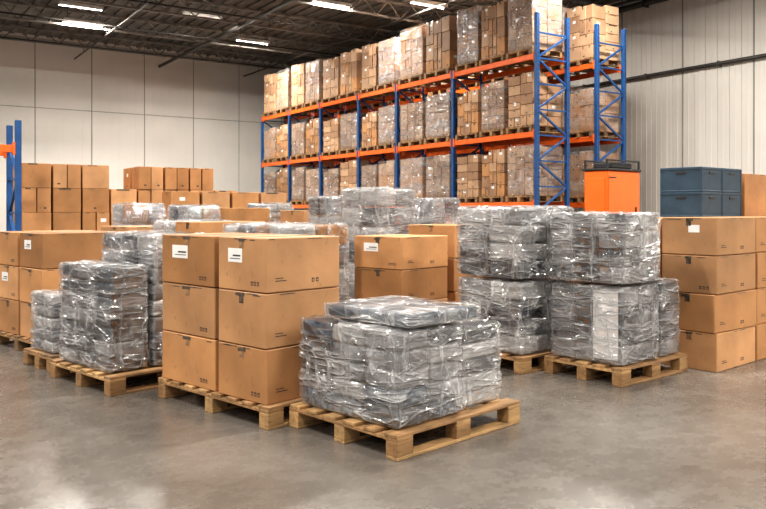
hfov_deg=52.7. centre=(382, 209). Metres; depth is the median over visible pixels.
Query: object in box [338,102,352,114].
load
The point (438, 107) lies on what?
load
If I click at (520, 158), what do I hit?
load
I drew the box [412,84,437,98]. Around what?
load
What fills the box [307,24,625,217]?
rack
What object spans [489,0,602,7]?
roof truss
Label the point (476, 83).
load
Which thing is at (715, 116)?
wall
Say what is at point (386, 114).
load
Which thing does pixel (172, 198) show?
cardboard boxes
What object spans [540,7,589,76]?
load
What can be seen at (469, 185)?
load
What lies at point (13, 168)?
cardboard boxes
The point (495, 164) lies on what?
load
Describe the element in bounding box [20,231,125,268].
cardboard box
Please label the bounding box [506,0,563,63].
load
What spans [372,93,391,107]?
load
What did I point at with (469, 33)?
load
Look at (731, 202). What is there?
crate
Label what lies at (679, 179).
crate
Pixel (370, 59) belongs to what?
load
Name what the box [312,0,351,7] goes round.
strip light
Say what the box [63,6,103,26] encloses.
strip light
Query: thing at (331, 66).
load
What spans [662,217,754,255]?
cardboard box
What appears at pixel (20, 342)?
wooden pallet
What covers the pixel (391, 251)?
cardboard box
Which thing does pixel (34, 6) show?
roof truss
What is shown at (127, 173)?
cardboard boxes
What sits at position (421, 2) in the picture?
strip light
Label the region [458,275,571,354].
load
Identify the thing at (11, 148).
rack
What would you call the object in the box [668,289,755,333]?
cardboard box
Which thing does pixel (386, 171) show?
load
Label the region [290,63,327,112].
load
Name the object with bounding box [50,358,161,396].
wooden pallet
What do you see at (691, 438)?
floor
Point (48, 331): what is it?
load
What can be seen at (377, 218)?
load
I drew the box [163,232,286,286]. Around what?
cardboard box
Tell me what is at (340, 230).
load
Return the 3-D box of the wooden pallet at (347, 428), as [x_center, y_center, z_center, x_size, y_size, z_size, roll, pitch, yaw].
[0.158,1.422,5.408,1.236,0.156,1.060,0,0,-44]
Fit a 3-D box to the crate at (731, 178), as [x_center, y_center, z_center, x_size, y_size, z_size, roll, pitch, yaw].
[3.762,-0.330,8.858,0.451,0.270,0.491,0,0,-40]
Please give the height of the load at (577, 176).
1.314 m
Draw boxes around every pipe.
[0,0,638,76]
[576,0,765,88]
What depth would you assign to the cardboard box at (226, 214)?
12.72 m
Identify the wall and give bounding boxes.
[0,31,339,230]
[364,0,765,216]
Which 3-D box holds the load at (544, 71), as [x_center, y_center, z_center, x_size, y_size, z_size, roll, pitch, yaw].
[4.316,-4.440,21.516,1.107,1.558,0.882,0,0,-33]
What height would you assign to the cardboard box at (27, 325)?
0.366 m
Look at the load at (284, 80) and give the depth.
29.09 m
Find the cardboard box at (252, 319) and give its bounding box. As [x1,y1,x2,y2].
[219,287,338,348]
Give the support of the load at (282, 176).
on the rack at (534, 136)
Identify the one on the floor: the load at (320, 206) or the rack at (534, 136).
the rack at (534, 136)
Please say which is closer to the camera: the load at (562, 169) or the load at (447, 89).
the load at (562, 169)
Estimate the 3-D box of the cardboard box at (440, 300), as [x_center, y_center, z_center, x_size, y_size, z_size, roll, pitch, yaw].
[0.205,1.169,8.712,0.715,0.350,0.791,0,0,43]
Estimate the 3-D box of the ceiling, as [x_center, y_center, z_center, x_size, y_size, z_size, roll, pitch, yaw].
[-6.386,-6.649,7.586,41.700,0.199,43.701,0,0,-33]
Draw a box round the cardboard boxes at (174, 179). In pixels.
[163,167,188,191]
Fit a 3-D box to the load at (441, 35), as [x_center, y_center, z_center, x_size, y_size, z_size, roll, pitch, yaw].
[1.904,-4.444,21.449,1.107,1.566,1.123,0,0,-33]
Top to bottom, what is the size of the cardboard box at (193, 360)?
0.381 m
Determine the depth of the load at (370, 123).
24.04 m
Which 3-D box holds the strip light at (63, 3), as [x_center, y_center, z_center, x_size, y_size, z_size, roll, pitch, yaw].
[-9.050,-6.340,23.200,1.240,0.520,0.220,0,0,-33]
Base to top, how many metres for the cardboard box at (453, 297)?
0.386 m
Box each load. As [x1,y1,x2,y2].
[30,290,68,352]
[58,260,147,372]
[103,230,199,364]
[112,203,163,225]
[154,219,213,232]
[167,204,219,220]
[225,222,308,232]
[248,203,292,223]
[255,222,348,302]
[262,73,297,118]
[262,128,279,162]
[264,172,276,192]
[275,71,312,115]
[275,124,301,161]
[277,168,300,203]
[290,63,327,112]
[290,123,315,159]
[290,167,326,204]
[299,295,501,427]
[304,59,344,109]
[304,118,333,157]
[304,169,327,204]
[308,195,355,289]
[321,57,362,105]
[321,118,345,155]
[323,106,348,117]
[323,169,342,196]
[338,48,383,101]
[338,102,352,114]
[339,113,366,153]
[340,160,372,196]
[340,187,413,299]
[353,98,378,111]
[360,43,401,96]
[360,111,389,151]
[362,165,378,188]
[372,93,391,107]
[377,37,422,92]
[377,105,418,149]
[379,160,403,188]
[390,89,419,103]
[398,27,450,87]
[398,102,445,146]
[400,157,433,198]
[406,197,460,225]
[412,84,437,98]
[424,15,479,81]
[424,92,464,143]
[424,155,466,201]
[430,83,463,95]
[455,5,506,74]
[455,89,489,139]
[455,154,500,202]
[456,71,488,90]
[457,205,572,278]
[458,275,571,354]
[479,0,533,69]
[479,67,520,85]
[479,80,528,137]
[479,149,529,202]
[505,146,563,201]
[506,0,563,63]
[506,72,563,134]
[513,64,563,79]
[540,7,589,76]
[540,155,576,201]
[542,87,586,137]
[550,211,660,284]
[552,281,658,364]
[567,4,620,71]
[570,88,620,138]
[570,151,617,202]
[631,279,679,355]
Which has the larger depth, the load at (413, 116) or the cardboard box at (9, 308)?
the load at (413, 116)
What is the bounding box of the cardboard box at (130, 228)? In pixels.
[101,225,153,232]
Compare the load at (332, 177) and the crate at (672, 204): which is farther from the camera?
the load at (332, 177)
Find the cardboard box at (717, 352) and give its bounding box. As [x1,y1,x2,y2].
[662,326,754,372]
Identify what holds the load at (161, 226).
on the wooden pallet
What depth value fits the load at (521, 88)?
18.45 m
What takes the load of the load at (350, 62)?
on the rack at (534, 136)
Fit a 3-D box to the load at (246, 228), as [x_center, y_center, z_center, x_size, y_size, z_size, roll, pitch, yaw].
[-1.270,0.735,8.610,0.524,1.212,0.939,0,0,43]
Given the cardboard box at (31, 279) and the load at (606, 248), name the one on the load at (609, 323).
the load at (606, 248)
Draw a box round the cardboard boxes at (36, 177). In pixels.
[22,163,50,230]
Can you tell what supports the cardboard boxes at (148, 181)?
on the floor
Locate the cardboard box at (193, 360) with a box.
[162,330,219,390]
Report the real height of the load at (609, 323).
0.691 m
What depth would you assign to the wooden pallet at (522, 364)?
7.19 m
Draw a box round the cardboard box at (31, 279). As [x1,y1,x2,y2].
[20,267,68,303]
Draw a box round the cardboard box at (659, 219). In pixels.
[638,217,662,253]
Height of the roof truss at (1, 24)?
0.540 m
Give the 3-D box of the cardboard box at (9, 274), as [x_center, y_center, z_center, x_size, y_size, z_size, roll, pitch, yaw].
[-3.806,0.791,8.819,0.562,0.366,0.920,0,0,44]
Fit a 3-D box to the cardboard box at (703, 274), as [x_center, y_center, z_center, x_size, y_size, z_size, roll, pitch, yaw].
[3.204,0.605,7.593,0.819,0.355,0.545,0,0,-41]
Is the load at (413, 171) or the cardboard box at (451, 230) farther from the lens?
the load at (413, 171)
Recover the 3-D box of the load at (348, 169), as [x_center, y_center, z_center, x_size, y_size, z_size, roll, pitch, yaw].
[-0.721,-0.896,25.424,1.106,1.410,1.096,0,0,-33]
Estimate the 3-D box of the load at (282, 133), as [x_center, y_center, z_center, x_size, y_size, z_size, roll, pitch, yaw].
[-3.405,-2.525,29.492,1.107,1.370,1.009,0,0,-33]
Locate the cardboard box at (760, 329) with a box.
[755,323,765,359]
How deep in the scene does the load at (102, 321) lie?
6.49 m
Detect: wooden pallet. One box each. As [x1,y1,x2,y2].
[0,330,33,350]
[23,347,61,372]
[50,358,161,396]
[158,377,336,430]
[289,396,519,461]
[492,348,567,374]
[544,352,687,387]
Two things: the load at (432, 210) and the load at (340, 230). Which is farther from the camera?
the load at (432, 210)
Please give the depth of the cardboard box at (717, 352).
7.30 m
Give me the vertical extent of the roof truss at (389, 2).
0.540 m
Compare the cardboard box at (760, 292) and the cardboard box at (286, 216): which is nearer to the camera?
the cardboard box at (760, 292)
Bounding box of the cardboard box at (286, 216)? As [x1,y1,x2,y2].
[280,210,338,224]
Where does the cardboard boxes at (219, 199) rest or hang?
on the floor
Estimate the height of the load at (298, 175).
1.382 m
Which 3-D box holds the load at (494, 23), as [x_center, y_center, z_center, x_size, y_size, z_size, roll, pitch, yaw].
[3.145,-4.401,19.569,1.107,1.482,0.904,0,0,-33]
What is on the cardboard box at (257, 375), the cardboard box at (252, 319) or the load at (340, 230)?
the cardboard box at (252, 319)
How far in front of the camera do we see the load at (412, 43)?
22.17 m
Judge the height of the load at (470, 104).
1.255 m
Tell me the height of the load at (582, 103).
1.230 m
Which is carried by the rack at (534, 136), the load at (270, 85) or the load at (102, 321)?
the load at (270, 85)
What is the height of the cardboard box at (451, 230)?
0.386 m
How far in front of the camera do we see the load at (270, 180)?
30.05 m
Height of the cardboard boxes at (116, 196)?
1.934 m
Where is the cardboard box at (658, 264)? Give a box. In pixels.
[652,253,664,279]
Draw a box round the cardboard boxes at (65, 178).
[48,164,80,229]
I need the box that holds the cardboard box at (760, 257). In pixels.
[755,252,765,287]
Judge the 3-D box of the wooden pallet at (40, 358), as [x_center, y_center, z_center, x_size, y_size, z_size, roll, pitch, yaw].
[-2.969,1.422,7.641,0.620,0.156,0.905,0,0,43]
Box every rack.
[0,120,21,230]
[261,12,569,225]
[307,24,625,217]
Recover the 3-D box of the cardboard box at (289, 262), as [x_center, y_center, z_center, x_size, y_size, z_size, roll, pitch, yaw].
[-0.768,0.384,5.750,0.562,0.381,0.701,0,0,43]
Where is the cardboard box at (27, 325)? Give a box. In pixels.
[20,302,36,338]
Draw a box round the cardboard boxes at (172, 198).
[162,191,199,220]
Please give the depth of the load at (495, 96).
19.23 m
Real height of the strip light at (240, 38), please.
0.520 m
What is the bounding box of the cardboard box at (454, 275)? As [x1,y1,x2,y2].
[445,257,489,290]
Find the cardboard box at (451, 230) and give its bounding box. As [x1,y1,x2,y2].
[409,224,477,257]
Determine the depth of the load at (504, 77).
22.24 m
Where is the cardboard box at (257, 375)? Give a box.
[219,341,306,404]
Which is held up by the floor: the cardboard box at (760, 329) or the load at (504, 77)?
the cardboard box at (760, 329)
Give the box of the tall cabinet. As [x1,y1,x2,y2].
[582,159,640,213]
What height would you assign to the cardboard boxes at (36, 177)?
2.418 m
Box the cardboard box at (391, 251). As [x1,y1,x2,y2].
[354,234,447,269]
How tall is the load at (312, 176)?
1.264 m
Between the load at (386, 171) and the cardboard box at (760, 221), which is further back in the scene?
the load at (386, 171)
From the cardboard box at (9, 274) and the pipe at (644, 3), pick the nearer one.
the cardboard box at (9, 274)
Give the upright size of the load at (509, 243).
0.690 m
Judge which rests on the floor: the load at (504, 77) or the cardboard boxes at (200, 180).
the cardboard boxes at (200, 180)
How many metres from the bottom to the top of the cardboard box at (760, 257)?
0.355 m
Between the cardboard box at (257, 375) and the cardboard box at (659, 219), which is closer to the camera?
the cardboard box at (257, 375)
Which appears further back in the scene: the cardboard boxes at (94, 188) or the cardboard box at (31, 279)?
the cardboard boxes at (94, 188)
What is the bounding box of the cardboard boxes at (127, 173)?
[123,168,131,188]
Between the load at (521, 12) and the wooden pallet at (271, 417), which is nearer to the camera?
the wooden pallet at (271, 417)
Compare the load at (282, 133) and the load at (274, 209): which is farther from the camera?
the load at (282, 133)
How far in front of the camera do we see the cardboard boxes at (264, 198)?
16.84 m
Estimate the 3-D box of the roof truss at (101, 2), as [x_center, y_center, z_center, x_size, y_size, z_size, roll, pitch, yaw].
[-13.880,-6.250,18.757,41.226,0.540,0.137,0,0,-33]
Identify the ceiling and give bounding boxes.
[0,0,620,64]
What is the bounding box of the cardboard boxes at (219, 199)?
[200,192,229,207]
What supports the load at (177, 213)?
on the wooden pallet
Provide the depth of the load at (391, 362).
5.01 m
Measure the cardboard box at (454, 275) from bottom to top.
0.386 m
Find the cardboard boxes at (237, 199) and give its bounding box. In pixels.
[230,192,258,207]
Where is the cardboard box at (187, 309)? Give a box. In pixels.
[163,282,223,338]
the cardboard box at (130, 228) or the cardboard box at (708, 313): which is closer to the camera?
the cardboard box at (708, 313)
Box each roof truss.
[0,0,360,57]
[0,23,312,70]
[69,0,404,43]
[279,0,457,24]
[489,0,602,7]
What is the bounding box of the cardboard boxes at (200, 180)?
[189,168,212,191]
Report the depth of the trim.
31.09 m
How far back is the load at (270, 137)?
30.05 m
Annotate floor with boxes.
[0,276,765,508]
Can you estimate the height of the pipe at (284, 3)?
0.250 m
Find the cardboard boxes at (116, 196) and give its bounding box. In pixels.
[109,189,136,225]
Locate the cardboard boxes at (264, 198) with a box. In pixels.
[259,193,285,219]
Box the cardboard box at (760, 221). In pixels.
[720,216,765,251]
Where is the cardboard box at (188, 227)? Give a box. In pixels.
[176,221,264,233]
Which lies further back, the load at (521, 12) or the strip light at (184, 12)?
the strip light at (184, 12)
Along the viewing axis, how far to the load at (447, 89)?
24.40 m
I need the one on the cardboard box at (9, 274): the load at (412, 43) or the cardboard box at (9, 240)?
the cardboard box at (9, 240)
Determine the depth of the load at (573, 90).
20.24 m
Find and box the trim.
[0,34,291,68]
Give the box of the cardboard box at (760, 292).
[753,287,765,323]
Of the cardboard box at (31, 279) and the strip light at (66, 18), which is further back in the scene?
the strip light at (66, 18)
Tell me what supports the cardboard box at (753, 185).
on the cardboard box
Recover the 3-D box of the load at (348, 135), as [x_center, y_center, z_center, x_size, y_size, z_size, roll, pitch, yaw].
[-0.718,-2.503,25.424,1.106,1.325,1.073,0,0,-34]
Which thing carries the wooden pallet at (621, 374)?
on the floor
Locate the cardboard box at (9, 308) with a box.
[0,297,21,334]
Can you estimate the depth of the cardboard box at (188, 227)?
8.83 m
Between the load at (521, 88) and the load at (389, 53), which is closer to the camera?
the load at (521, 88)
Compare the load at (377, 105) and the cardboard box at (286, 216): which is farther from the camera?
the load at (377, 105)
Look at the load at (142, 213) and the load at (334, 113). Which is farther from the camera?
the load at (334, 113)
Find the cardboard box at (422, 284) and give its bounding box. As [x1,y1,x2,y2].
[355,266,446,300]
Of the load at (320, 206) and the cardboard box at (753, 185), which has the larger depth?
the load at (320, 206)
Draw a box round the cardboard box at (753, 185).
[742,173,765,215]
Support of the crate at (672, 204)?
on the cardboard box
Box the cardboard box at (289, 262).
[219,234,338,292]
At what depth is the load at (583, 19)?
19.57 m
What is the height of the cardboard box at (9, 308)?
0.366 m
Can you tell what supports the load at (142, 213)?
on the wooden pallet
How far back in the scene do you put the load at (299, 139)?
28.09 m
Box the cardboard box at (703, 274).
[662,253,754,294]
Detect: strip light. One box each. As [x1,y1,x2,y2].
[59,0,103,10]
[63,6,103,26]
[182,7,221,18]
[236,28,269,44]
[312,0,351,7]
[410,0,447,8]
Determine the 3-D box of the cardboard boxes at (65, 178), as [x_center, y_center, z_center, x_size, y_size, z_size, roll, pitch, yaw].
[-6.472,0.291,15.698,0.530,2.418,0.582,0,0,-33]
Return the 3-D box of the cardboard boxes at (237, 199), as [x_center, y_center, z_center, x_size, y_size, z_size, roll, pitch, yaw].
[-3.087,0.561,16.732,0.602,1.878,0.581,0,0,-33]
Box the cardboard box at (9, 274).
[0,264,20,300]
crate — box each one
[660,166,721,192]
[660,192,721,216]
[722,168,741,192]
[722,192,741,215]
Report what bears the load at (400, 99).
on the rack at (594, 140)
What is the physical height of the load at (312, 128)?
1.366 m
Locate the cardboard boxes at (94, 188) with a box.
[79,165,108,230]
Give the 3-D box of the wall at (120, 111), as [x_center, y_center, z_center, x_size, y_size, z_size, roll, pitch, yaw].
[-18.368,-2.550,25.737,41.700,8.100,0.208,0,0,-33]
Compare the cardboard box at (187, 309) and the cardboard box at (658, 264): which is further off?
the cardboard box at (658, 264)
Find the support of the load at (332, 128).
on the rack at (534, 136)
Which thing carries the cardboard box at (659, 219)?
on the cardboard box at (658, 264)
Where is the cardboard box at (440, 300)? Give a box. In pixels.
[354,298,447,303]
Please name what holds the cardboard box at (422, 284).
on the cardboard box at (440, 300)
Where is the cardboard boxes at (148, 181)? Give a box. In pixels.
[132,166,162,223]
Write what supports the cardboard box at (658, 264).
on the cardboard box
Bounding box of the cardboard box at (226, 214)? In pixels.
[219,208,268,223]
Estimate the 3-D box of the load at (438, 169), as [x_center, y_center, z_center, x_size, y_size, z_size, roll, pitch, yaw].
[1.903,-0.857,21.452,1.106,1.333,1.146,0,0,-33]
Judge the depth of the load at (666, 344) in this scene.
7.11 m
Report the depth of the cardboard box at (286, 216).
13.54 m
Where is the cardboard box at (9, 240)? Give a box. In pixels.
[0,230,93,265]
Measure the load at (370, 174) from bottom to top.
1.228 m
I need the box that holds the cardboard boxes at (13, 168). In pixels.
[13,168,30,225]
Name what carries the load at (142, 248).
on the wooden pallet at (114, 383)
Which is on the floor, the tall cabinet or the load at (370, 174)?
the tall cabinet
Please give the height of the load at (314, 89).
1.624 m
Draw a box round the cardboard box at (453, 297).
[446,291,468,304]
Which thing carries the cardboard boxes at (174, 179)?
on the floor

